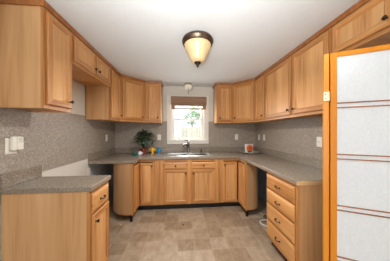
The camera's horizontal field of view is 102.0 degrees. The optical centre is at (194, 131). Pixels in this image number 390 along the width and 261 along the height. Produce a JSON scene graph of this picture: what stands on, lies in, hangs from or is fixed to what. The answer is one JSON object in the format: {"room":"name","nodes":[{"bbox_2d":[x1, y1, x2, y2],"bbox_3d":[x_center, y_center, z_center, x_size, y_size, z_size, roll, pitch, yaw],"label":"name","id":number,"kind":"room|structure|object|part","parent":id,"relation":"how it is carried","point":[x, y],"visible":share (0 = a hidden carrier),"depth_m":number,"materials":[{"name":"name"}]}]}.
{"room":"kitchen","nodes":[
{"label":"kitchen","id":0,"kind":"room"},
{"bbox_2d":[0,79,112,260],"bbox_3d":[-1.450,0.192,0.579,0.120,2.277,5.440,0,0,-5],"label":"wall","id":1,"kind":"structure","parent":0,"point":[79,168],"depth_m":2.08,"materials":[{"name":"beige paint"}]},
{"bbox_2d":[0,4,73,112],"bbox_3d":[-1.251,-0.548,1.282,0.373,0.747,0.292,0,0,-5],"label":"upper cabinet","id":2,"kind":"object","parent":1,"relation":"attached to","point":[36,47],"visible":1,"depth_m":1.14,"materials":[{"name":"brown wood"}]},
{"bbox_3d":[-1.274,-0.548,1.143,0.304,0.747,0.016,0,0,-5],"label":"panel","id":3,"kind":"part","parent":2,"relation":"part of","materials":[{"name":"brown wood"}]},
{"bbox_3d":[-1.297,-0.548,1.416,0.304,0.747,0.016,0,0,-5],"label":"panel","id":4,"kind":"part","parent":2,"relation":"part of","materials":[{"name":"brown wood"}]},
{"bbox_3d":[-1.124,-0.548,1.293,0.020,0.747,0.292,0,0,-5],"label":"frame","id":5,"kind":"part","parent":2,"relation":"part of","materials":[{"name":"brown wood"}]},
{"bbox_3d":[-1.103,-0.548,1.295,0.020,0.687,0.256,0,0,-5],"label":"door","id":6,"kind":"part","parent":2,"relation":"part of","materials":[{"name":"brown wood"}]},
{"bbox_3d":[-1.107,-0.548,1.294,0.005,0.583,0.152,0,0,-5],"label":"door panel","id":7,"kind":"part","parent":2,"relation":"part of","materials":[{"name":"brown wood"}]},
{"bbox_2d":[0,0,163,86],"bbox_3d":[-1.067,-0.928,2.181,0.504,0.036,2.276,0,0,14],"label":"crown molding","id":8,"kind":"structure","parent":2,"relation":"attached to","point":[43,3],"depth_m":1.35,"materials":[{"name":"brown wood"}]},
{"bbox_2d":[0,108,114,173],"bbox_3d":[-1.497,0.152,1.879,0.004,0.755,2.600,0,0,-5],"label":"backsplash","id":9,"kind":"structure","parent":1,"relation":"attached to","point":[51,140],"depth_m":1.61,"materials":[{"name":"laminate"}]},
{"bbox_2d":[5,138,16,154],"bbox_3d":[-1.435,0.108,1.234,0.008,0.125,0.085,0,0,-5],"label":"wall outlet","id":10,"kind":"object","parent":9,"relation":"attached to","point":[7,140],"visible":0.67,"depth_m":1.21,"materials":[{"name":"beige plastic"}]},
{"bbox_2d":[10,136,23,150],"bbox_3d":[-1.414,0.090,1.255,0.037,0.110,0.074,0,0,-5],"label":"night light","id":11,"kind":"object","parent":10,"relation":"attached to","point":[16,142],"visible":1,"depth_m":1.24,"materials":[{"name":"beige plastic"}]},
{"bbox_2d":[71,32,110,86],"bbox_3d":[-1.297,-0.777,1.819,0.373,0.290,0.781,0,0,-5],"label":"upper cabinet","id":12,"kind":"object","parent":1,"relation":"attached to","point":[88,69],"visible":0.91,"depth_m":1.77,"materials":[{"name":"brown wood"}]},
{"bbox_3d":[-1.133,-0.777,1.639,0.020,0.230,0.356,0,0,-5],"label":"door","id":13,"kind":"part","parent":12,"relation":"part of","materials":[{"name":"brown wood"}]},
{"bbox_3d":[-1.136,-0.777,1.639,0.005,0.126,0.252,0,0,-5],"label":"door panel","id":14,"kind":"part","parent":12,"relation":"part of","materials":[{"name":"brown wood"}]},
{"bbox_3d":[-1.364,-0.777,2.196,0.304,0.290,0.016,0,0,-5],"label":"panel","id":15,"kind":"part","parent":12,"relation":"part of","materials":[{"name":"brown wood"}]},
{"bbox_3d":[-1.165,-0.777,2.023,0.020,0.230,0.357,0,0,-5],"label":"door","id":16,"kind":"part","parent":12,"relation":"part of","materials":[{"name":"brown wood"}]},
{"bbox_3d":[-1.169,-0.777,2.022,0.005,0.126,0.253,0,0,-5],"label":"door panel","id":17,"kind":"part","parent":12,"relation":"part of","materials":[{"name":"brown wood"}]},
{"bbox_2d":[86,67,121,120],"bbox_3d":[-1.346,-0.548,2.395,0.373,0.747,0.371,0,0,-5],"label":"upper cabinet","id":18,"kind":"object","parent":1,"relation":"attached to","point":[102,103],"visible":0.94,"depth_m":2.22,"materials":[{"name":"brown wood"}]},
{"bbox_3d":[-1.366,-0.548,2.216,0.304,0.747,0.016,0,0,-5],"label":"panel","id":19,"kind":"part","parent":18,"relation":"part of","materials":[{"name":"brown wood"}]},
{"bbox_3d":[-1.219,-0.548,2.405,0.020,0.747,0.371,0,0,-5],"label":"frame","id":20,"kind":"part","parent":18,"relation":"part of","materials":[{"name":"brown wood"}]},
{"bbox_3d":[-1.198,-0.548,2.406,0.020,0.687,0.329,0,0,-5],"label":"door","id":21,"kind":"part","parent":18,"relation":"part of","materials":[{"name":"brown wood"}]},
{"bbox_3d":[-1.202,-0.548,2.406,0.005,0.583,0.225,0,0,-5],"label":"door panel","id":22,"kind":"part","parent":18,"relation":"part of","materials":[{"name":"brown wood"}]},
{"bbox_2d":[163,86,212,121],"bbox_3d":[-0.154,0.192,3.359,2.935,2.277,0.120,0,0,-5],"label":"wall","id":23,"kind":"structure","parent":0,"point":[167,90],"depth_m":3.30,"materials":[{"name":"beige paint"}]},
{"bbox_2d":[109,77,144,122],"bbox_3d":[-1.233,-0.548,2.897,0.608,0.747,0.608,0,0,-5],"label":"upper cabinet","id":24,"kind":"object","parent":23,"relation":"attached to","point":[132,91],"visible":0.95,"depth_m":2.75,"materials":[{"name":"brown wood"}]},
{"bbox_3d":[-1.086,-0.548,2.769,0.020,0.747,0.450,0,0,41],"label":"frame","id":25,"kind":"part","parent":24,"relation":"part of","materials":[{"name":"brown wood"}]},
{"bbox_3d":[-1.070,-0.548,2.756,0.020,0.687,0.380,0,0,41],"label":"door","id":26,"kind":"part","parent":24,"relation":"part of","materials":[{"name":"brown wood"}]},
{"bbox_3d":[-1.073,-0.548,2.758,0.005,0.583,0.276,0,0,41],"label":"door panel","id":27,"kind":"part","parent":24,"relation":"part of","materials":[{"name":"brown wood"}]},
{"bbox_2d":[145,83,162,122],"bbox_3d":[-0.794,-0.548,3.065,0.291,0.747,0.341,0,0,-5],"label":"upper cabinet","id":28,"kind":"object","parent":23,"relation":"attached to","point":[153,91],"visible":0.98,"depth_m":2.93,"materials":[{"name":"brown wood"}]},
{"bbox_3d":[-0.784,-0.548,2.933,0.244,0.687,0.020,0,0,-5],"label":"door","id":29,"kind":"part","parent":28,"relation":"part of","materials":[{"name":"brown wood"}]},
{"bbox_3d":[-0.785,-0.548,2.936,0.140,0.583,0.005,0,0,-5],"label":"door panel","id":30,"kind":"part","parent":28,"relation":"part of","materials":[{"name":"brown wood"}]},
{"bbox_3d":[-0.661,-0.548,3.111,0.016,0.747,0.272,0,0,-5],"label":"panel","id":31,"kind":"part","parent":28,"relation":"part of","materials":[{"name":"brown wood"}]},
{"bbox_2d":[115,121,254,147],"bbox_3d":[-0.149,0.099,3.296,2.923,0.638,0.004,0,0,-5],"label":"backsplash","id":32,"kind":"structure","parent":23,"relation":"attached to","point":[220,134],"depth_m":3.31,"materials":[{"name":"laminate"}]},
{"bbox_2d":[167,95,208,143],"bbox_3d":[-0.150,-0.255,3.339,0.864,1.000,0.140,0,0,-5],"label":"window","id":33,"kind":"structure","parent":23,"relation":"in","point":[171,139],"depth_m":3.31,"materials":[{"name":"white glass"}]},
{"bbox_3d":[-0.149,0.175,3.334,0.844,0.024,0.130,0,0,-5],"label":"sill","id":34,"kind":"part","parent":33,"relation":"part of","materials":[{"name":"white wood"}]},
{"bbox_3d":[-0.154,-0.458,3.389,0.660,0.425,0.030,0,0,-5],"label":"sash","id":35,"kind":"part","parent":33,"relation":"part of","materials":[{"name":"clear glass"}]},
{"bbox_3d":[-0.151,-0.052,3.359,0.660,0.435,0.030,0,0,-5],"label":"sash","id":36,"kind":"part","parent":33,"relation":"part of","materials":[{"name":"clear glass"}]},
{"bbox_2d":[171,96,206,109],"bbox_3d":[-0.128,-0.596,3.256,0.732,0.262,0.052,0,0,-5],"label":"roman shade","id":37,"kind":"object","parent":33,"relation":"attached to","point":[175,100],"visible":1,"depth_m":3.23,"materials":[{"name":"brown fabric"}]},
{"bbox_3d":[-0.128,-0.477,3.259,0.710,0.024,0.018,0,0,-5],"label":"rail","id":38,"kind":"part","parent":37,"relation":"part of","materials":[{"name":"white fabric"}]},
{"bbox_2d":[213,85,231,123],"bbox_3d":[0.561,-0.548,3.181,0.316,0.747,0.341,0,0,-5],"label":"upper cabinet","id":39,"kind":"object","parent":23,"relation":"attached to","point":[222,94],"visible":0.97,"depth_m":3.05,"materials":[{"name":"brown wood"}]},
{"bbox_3d":[0.410,-0.548,3.203,0.016,0.747,0.272,0,0,-5],"label":"panel","id":40,"kind":"part","parent":39,"relation":"part of","materials":[{"name":"brown wood"}]},
{"bbox_3d":[0.577,-0.548,3.049,0.264,0.687,0.020,0,0,-5],"label":"door","id":41,"kind":"part","parent":39,"relation":"part of","materials":[{"name":"brown wood"}]},
{"bbox_3d":[0.576,-0.548,3.053,0.160,0.583,0.005,0,0,-5],"label":"door panel","id":42,"kind":"part","parent":39,"relation":"part of","materials":[{"name":"brown wood"}]},
{"bbox_2d":[212,0,369,88],"bbox_3d":[1.033,-0.928,2.003,0.560,0.036,2.947,0,0,-19],"label":"crown molding","id":43,"kind":"structure","parent":39,"relation":"attached to","point":[360,3],"depth_m":1.55,"materials":[{"name":"brown wood"}]},
{"bbox_2d":[232,80,262,122],"bbox_3d":[1.034,-0.548,3.090,0.606,0.747,0.610,0,0,-5],"label":"upper cabinet","id":44,"kind":"object","parent":23,"relation":"attached to","point":[243,94],"visible":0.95,"depth_m":2.92,"materials":[{"name":"brown wood"}]},
{"bbox_3d":[0.892,-0.548,2.922,0.373,0.687,0.020,0,0,40],"label":"door","id":45,"kind":"part","parent":44,"relation":"part of","materials":[{"name":"brown wood"}]},
{"bbox_3d":[0.894,-0.548,2.925,0.269,0.583,0.005,0,0,40],"label":"door panel","id":46,"kind":"part","parent":44,"relation":"part of","materials":[{"name":"brown wood"}]},
{"bbox_2d":[108,196,285,260],"bbox_3d":[-0.013,1.330,0.793,3.315,0.001,5.460,0,0,-5],"label":"floor","id":47,"kind":"structure","parent":0,"point":[224,233],"depth_m":2.01,"materials":[{"name":"tile"}]},
{"bbox_2d":[1,181,108,260],"bbox_3d":[-1.113,0.896,1.353,0.669,0.868,0.318,0,0,-5],"label":"base cabinet","id":48,"kind":"object","parent":47,"relation":"on","point":[64,226],"visible":0.98,"depth_m":1.20,"materials":[{"name":"brown wood"}]},
{"bbox_3d":[-1.134,0.896,1.201,0.600,0.868,0.016,0,0,-5],"label":"panel","id":49,"kind":"part","parent":48,"relation":"part of","materials":[{"name":"brown wood"}]},
{"bbox_2d":[0,165,110,193],"bbox_3d":[-1.128,0.385,1.352,0.648,0.150,0.333,0,0,-5],"label":"countertop","id":50,"kind":"structure","parent":48,"relation":"on","point":[27,180],"depth_m":1.26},
{"bbox_3d":[-0.838,0.846,1.377,0.020,0.768,0.318,0,0,-5],"label":"frame","id":51,"kind":"part","parent":48,"relation":"part of","materials":[{"name":"brown wood"}]},
{"bbox_3d":[-0.817,0.566,1.375,0.020,0.148,0.272,0,0,-5],"label":"drawer","id":52,"kind":"part","parent":48,"relation":"part of","materials":[{"name":"brown wood"}]},
{"bbox_3d":[-0.817,0.932,1.375,0.020,0.545,0.272,0,0,-5],"label":"door","id":53,"kind":"part","parent":48,"relation":"part of","materials":[{"name":"brown wood"}]},
{"bbox_3d":[-0.821,0.932,1.375,0.005,0.441,0.168,0,0,-5],"label":"door panel","id":54,"kind":"part","parent":48,"relation":"part of","materials":[{"name":"brown wood"}]},
{"bbox_2d":[113,160,157,221],"bbox_3d":[-1.007,0.896,2.689,0.625,0.868,0.708,0,0,40],"label":"base cabinet","id":55,"kind":"object","parent":47,"relation":"on","point":[135,185],"visible":0.85,"depth_m":2.43,"materials":[{"name":"brown wood"}]},
{"bbox_3d":[-0.913,0.860,2.478,0.020,0.690,0.257,0,0,-5],"label":"door","id":56,"kind":"part","parent":55,"relation":"part of","materials":[{"name":"brown wood"}]},
{"bbox_3d":[-0.917,0.860,2.477,0.005,0.586,0.153,0,0,-5],"label":"door panel","id":57,"kind":"part","parent":55,"relation":"part of","materials":[{"name":"brown wood"}]},
{"bbox_3d":[-0.779,0.846,2.497,0.332,0.768,0.332,0,0,-5],"label":"frame","id":58,"kind":"part","parent":55,"relation":"part of","materials":[{"name":"brown wood"}]},
{"bbox_3d":[-0.803,0.860,2.630,0.224,0.690,0.020,0,0,-5],"label":"door","id":59,"kind":"part","parent":55,"relation":"part of","materials":[{"name":"brown wood"}]},
{"bbox_3d":[-0.803,0.860,2.634,0.125,0.591,0.005,0,0,-5],"label":"door panel","id":60,"kind":"part","parent":55,"relation":"part of","materials":[{"name":"brown wood"}]},
{"bbox_2d":[158,159,220,208],"bbox_3d":[-0.109,0.896,2.970,1.080,0.868,0.634,0,0,-5],"label":"base cabinet","id":61,"kind":"object","parent":47,"relation":"on","point":[182,183],"visible":0.99,"depth_m":2.70,"materials":[{"name":"brown wood"}]},
{"bbox_3d":[-0.327,0.922,2.671,0.405,0.565,0.020,0,0,-5],"label":"door","id":62,"kind":"part","parent":61,"relation":"part of","materials":[{"name":"brown wood"}]},
{"bbox_3d":[-0.327,0.570,2.671,0.405,0.115,0.020,0,0,-5],"label":"drawer","id":63,"kind":"part","parent":61,"relation":"part of","materials":[{"name":"brown wood"}]},
{"bbox_3d":[-0.327,0.922,2.674,0.301,0.461,0.005,0,0,-5],"label":"door panel","id":64,"kind":"part","parent":61,"relation":"part of","materials":[{"name":"brown wood"}]},
{"bbox_3d":[0.146,0.570,2.711,0.405,0.115,0.020,0,0,-5],"label":"drawer","id":65,"kind":"part","parent":61,"relation":"part of","materials":[{"name":"brown wood"}]},
{"bbox_3d":[0.146,0.922,2.711,0.405,0.565,0.020,0,0,-5],"label":"door","id":66,"kind":"part","parent":61,"relation":"part of","materials":[{"name":"brown wood"}]},
{"bbox_3d":[0.146,0.922,2.715,0.301,0.461,0.005,0,0,-5],"label":"door panel","id":67,"kind":"part","parent":61,"relation":"part of","materials":[{"name":"brown wood"}]},
{"bbox_2d":[88,147,322,184],"bbox_3d":[-0.063,0.388,2.291,2.931,0.145,2.021,0,0,-5],"label":"countertop","id":68,"kind":"structure","parent":61,"relation":"on","point":[295,169],"depth_m":2.41,"materials":[{"name":"grey laminate"}]},
{"bbox_2d":[133,129,155,154],"bbox_3d":[-0.939,0.180,2.977,0.415,0.479,0.341,0,0,-5],"label":"potted plant","id":69,"kind":"object","parent":68,"relation":"on","point":[143,139],"visible":0.98,"depth_m":2.93,"materials":[{"name":"green plant"}]},
{"bbox_3d":[-0.969,0.363,2.978,0.120,0.112,0.120,0,0,-5],"label":"pot","id":70,"kind":"part","parent":69,"relation":"part of","materials":[{"name":"red ceramic"}]},
{"bbox_2d":[149,147,155,153],"bbox_3d":[-0.817,0.360,3.042,0.112,0.120,0.078,0,0,28],"label":"ceramic jug","id":71,"kind":"object","parent":68,"relation":"on","point":[153,149],"visible":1,"depth_m":3.03,"materials":[{"name":"yellow ceramic"}]},
{"bbox_2d":[182,139,189,152],"bbox_3d":[-0.188,0.279,3.090,0.084,0.272,0.288,0,0,25],"label":"kitchen faucet","id":72,"kind":"object","parent":68,"relation":"on","point":[187,144],"visible":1,"depth_m":3.16,"materials":[{"name":"silver metal"}]},
{"bbox_2d":[165,152,212,161],"bbox_3d":[-0.126,0.502,3.002,0.843,0.175,0.477,0,0,-5],"label":"sink","id":73,"kind":"object","parent":68,"relation":"in","point":[168,153],"visible":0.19,"depth_m":3.12,"materials":[{"name":"metal"}]},
{"bbox_3d":[-0.328,0.502,2.955,0.366,0.175,0.345,0,0,-5],"label":"bowl","id":74,"kind":"part","parent":73,"relation":"part of","materials":[{"name":"silver metal"}]},
{"bbox_3d":[0.081,0.502,2.990,0.366,0.175,0.345,0,0,-5],"label":"bowl","id":75,"kind":"part","parent":73,"relation":"part of","materials":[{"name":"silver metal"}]},
{"bbox_2d":[240,150,258,153],"bbox_3d":[1.097,0.404,3.160,0.380,0.032,0.380,0,0,-5],"label":"serving tray","id":76,"kind":"object","parent":68,"relation":"on","point":[243,151],"visible":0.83,"depth_m":3.16,"materials":[{"name":"silver metal"}]},
{"bbox_2d":[246,145,252,152],"bbox_3d":[1.071,0.324,3.107,0.156,0.170,0.072,0,0,-5],"label":"flower","id":77,"kind":"object","parent":76,"relation":"on","point":[249,148],"visible":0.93,"depth_m":3.08,"materials":[{"name":"orange plant"}]},
{"bbox_2d":[220,158,257,216],"bbox_3d":[0.750,0.896,2.756,0.587,0.868,0.587,0,0,-5],"label":"base cabinet","id":78,"kind":"object","parent":47,"relation":"on","point":[239,178],"visible":0.8,"depth_m":2.71,"materials":[{"name":"brown wood"}]},
{"bbox_3d":[0.609,0.860,2.751,0.250,0.690,0.020,0,0,-5],"label":"door","id":79,"kind":"part","parent":78,"relation":"part of","materials":[{"name":"brown wood"}]},
{"bbox_3d":[0.609,0.860,2.754,0.146,0.586,0.005,0,0,-5],"label":"door panel","id":80,"kind":"part","parent":78,"relation":"part of","materials":[{"name":"brown wood"}]},
{"bbox_3d":[0.633,0.846,2.617,0.332,0.768,0.332,0,0,-5],"label":"frame","id":81,"kind":"part","parent":78,"relation":"part of","materials":[{"name":"brown wood"}]},
{"bbox_3d":[0.769,0.860,2.622,0.020,0.690,0.257,0,0,-5],"label":"door","id":82,"kind":"part","parent":78,"relation":"part of","materials":[{"name":"brown wood"}]},
{"bbox_3d":[0.772,0.860,2.622,0.005,0.586,0.153,0,0,-5],"label":"door panel","id":83,"kind":"part","parent":78,"relation":"part of","materials":[{"name":"brown wood"}]},
{"bbox_2d":[259,219,266,226],"bbox_3d":[1.140,1.220,2.216,0.432,0.224,0.297,0,0,11],"label":"hose","id":84,"kind":"object","parent":47,"relation":"on","point":[261,220],"visible":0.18,"depth_m":2.29,"materials":[{"name":"plastic"}]},
{"bbox_2d":[267,172,322,260],"bbox_3d":[1.143,0.896,1.652,0.631,0.868,0.498,0,0,-5],"label":"base cabinet","id":85,"kind":"object","parent":47,"relation":"on","point":[294,212],"visible":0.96,"depth_m":1.41,"materials":[{"name":"brown wood"}]},
{"bbox_3d":[0.864,1.109,1.628,0.020,0.186,0.458,0,0,-5],"label":"drawer","id":86,"kind":"part","parent":85,"relation":"part of","materials":[{"name":"brown wood"}]},
{"bbox_3d":[0.864,0.912,1.628,0.020,0.176,0.458,0,0,-5],"label":"drawer","id":87,"kind":"part","parent":85,"relation":"part of","materials":[{"name":"brown wood"}]},
{"bbox_3d":[0.864,0.733,1.628,0.020,0.150,0.458,0,0,-5],"label":"drawer","id":88,"kind":"part","parent":85,"relation":"part of","materials":[{"name":"brown wood"}]},
{"bbox_3d":[0.864,0.567,1.628,0.020,0.150,0.458,0,0,-5],"label":"drawer","id":89,"kind":"part","parent":85,"relation":"part of","materials":[{"name":"brown wood"}]},
{"bbox_3d":[0.884,0.846,1.630,0.020,0.768,0.498,0,0,-5],"label":"frame","id":90,"kind":"part","parent":85,"relation":"part of","materials":[{"name":"brown wood"}]},
{"bbox_3d":[1.196,0.896,1.416,0.565,0.868,0.016,0,0,-5],"label":"panel","id":91,"kind":"part","parent":85,"relation":"part of","materials":[{"name":"brown wood"}]},
{"bbox_2d":[323,44,389,260],"bbox_3d":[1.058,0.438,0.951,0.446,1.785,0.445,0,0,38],"label":"door","id":92,"kind":"structure","parent":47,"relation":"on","point":[356,82],"depth_m":0.87,"materials":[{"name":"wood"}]},
{"bbox_2d":[45,0,359,86],"bbox_3d":[0.072,-0.997,0.709,3.175,0.100,5.440,0,0,-5],"label":"ceiling","id":93,"kind":"structure","parent":0,"point":[142,39],"depth_m":1.47,"materials":[{"name":"white paint"}]},
{"bbox_2d":[184,83,191,93],"bbox_3d":[-0.134,-0.838,3.095,0.172,0.218,0.181,0,0,-5],"label":"ceiling light","id":94,"kind":"object","parent":93,"relation":"attached to","point":[188,86],"visible":1,"depth_m":3.04,"materials":[{"name":"white glass"}]},
{"bbox_3d":[-0.134,-0.873,3.100,0.172,0.104,0.172,0,0,-5],"label":"lamp shade","id":95,"kind":"part","parent":94,"relation":"part of","materials":[{"name":"white glass"}]},
{"bbox_2d":[182,30,212,67],"bbox_3d":[0.027,-0.802,1.618,0.320,0.290,0.320,0,0,-5],"label":"ceiling light","id":96,"kind":"object","parent":93,"relation":"attached to","point":[197,44],"visible":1,"depth_m":1.53,"materials":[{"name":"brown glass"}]},
{"bbox_3d":[0.027,-0.798,1.618,0.272,0.178,0.272,0,0,-5],"label":"lamp shade","id":97,"kind":"part","parent":96,"relation":"part of","materials":[{"name":"white glass"}]},
{"bbox_2d":[258,168,266,201],"bbox_3d":[1.594,0.192,0.839,0.120,2.277,5.440,0,0,-5],"label":"wall","id":98,"kind":"structure","parent":0,"point":[262,174],"depth_m":3.13,"materials":[{"name":"beige paint"}]},
{"bbox_2d":[255,74,271,121],"bbox_3d":[1.202,-0.548,2.635,0.341,0.747,0.322,0,0,-5],"label":"upper cabinet","id":99,"kind":"object","parent":98,"relation":"attached to","point":[260,82],"visible":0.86,"depth_m":2.59,"materials":[{"name":"brown wood"}]},
{"bbox_3d":[1.069,-0.548,2.624,0.020,0.687,0.282,0,0,-5],"label":"door","id":100,"kind":"part","parent":99,"relation":"part of","materials":[{"name":"brown wood"}]},
{"bbox_3d":[1.073,-0.548,2.624,0.005,0.583,0.178,0,0,-5],"label":"door panel","id":101,"kind":"part","parent":99,"relation":"part of","materials":[{"name":"brown wood"}]},
{"bbox_3d":[1.091,-0.548,2.625,0.020,0.747,0.322,0,0,-5],"label":"frame","id":102,"kind":"part","parent":99,"relation":"part of","materials":[{"name":"brown wood"}]},
{"bbox_2d":[265,54,304,120],"bbox_3d":[1.242,-0.548,2.168,0.341,0.747,0.612,0,0,-5],"label":"upper cabinet","id":103,"kind":"object","parent":98,"relation":"attached to","point":[278,80],"visible":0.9,"depth_m":2.09,"materials":[{"name":"brown wood"}]},
{"bbox_3d":[1.113,-0.548,2.158,0.005,0.583,0.470,0,0,-5],"label":"door panel","id":104,"kind":"part","parent":103,"relation":"part of","materials":[{"name":"brown wood"}]},
{"bbox_3d":[1.109,-0.548,2.157,0.020,0.687,0.574,0,0,-5],"label":"door","id":105,"kind":"part","parent":103,"relation":"part of","materials":[{"name":"brown wood"}]},
{"bbox_2d":[255,115,322,159],"bbox_3d":[1.397,0.099,2.403,0.004,0.638,2.050,0,0,-5],"label":"backsplash","id":106,"kind":"structure","parent":98,"relation":"attached to","point":[298,136],"depth_m":2.26,"materials":[{"name":"laminate"}]},
{"bbox_2d":[317,137,321,146],"bbox_3d":[1.435,0.115,1.829,0.016,0.116,0.072,0,0,-5],"label":"light switch","id":107,"kind":"object","parent":106,"relation":"attached to","point":[319,139],"visible":1,"depth_m":1.82,"materials":[{"name":"beige plastic"}]},
{"bbox_2d":[291,28,330,116],"bbox_3d":[1.288,-0.548,1.625,0.341,0.747,0.474,0,0,-5],"label":"upper cabinet","id":108,"kind":"object","parent":98,"relation":"attached to","point":[307,61],"visible":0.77,"depth_m":1.60,"materials":[{"name":"brown wood"}]},
{"bbox_3d":[1.159,-0.548,1.614,0.005,0.583,0.338,0,0,-5],"label":"door panel","id":109,"kind":"part","parent":108,"relation":"part of","materials":[{"name":"brown wood"}]},
{"bbox_2d":[331,0,389,52],"bbox_3d":[1.344,-0.777,0.963,0.341,0.290,0.850,0,0,-5],"label":"upper cabinet","id":110,"kind":"object","parent":98,"relation":"attached to","point":[368,25],"visible":0.9,"depth_m":1.13,"materials":[{"name":"brown wood"}]},
{"bbox_3d":[1.198,-0.777,1.157,0.005,0.126,0.294,0,0,-5],"label":"door panel","id":111,"kind":"part","parent":110,"relation":"part of","materials":[{"name":"brown wood"}]},
{"label":"outside","id":112,"kind":"structure","parent":0,"visible":0},
{"bbox_3d":[-1.426,1.780,16.689,28.000,0.100,26.500,0,0,-5],"label":"ground","id":113,"kind":"structure","parent":112,"visible":0},
{"bbox_2d":[175,126,200,137],"bbox_3d":[-0.764,0.690,8.947,8.000,2.080,0.160,0,0,-5],"label":"fence","id":114,"kind":"object","parent":113,"relation":"on","point":[181,132],"visible":0.09,"depth_m":8.98,"materials":[{"name":"beige wood"}]},
{"bbox_2d":[183,111,199,126],"bbox_3d":[-0.247,0.095,11.526,1.256,3.276,1.270,0,0,-5],"label":"leafy tree","id":115,"kind":"object","parent":113,"relation":"on","point":[195,113],"visible":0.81,"depth_m":11.42,"materials":[{"name":"green plant"}]},
{"bbox_2d":[190,106,200,116],"bbox_3d":[0.501,-0.445,12.591,1.862,4.356,1.814,0,0,-5],"label":"leafy tree","id":116,"kind":"object","parent":113,"relation":"on","point":[199,114],"visible":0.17,"depth_m":12.25,"materials":[{"name":"green plant"}]}
]}

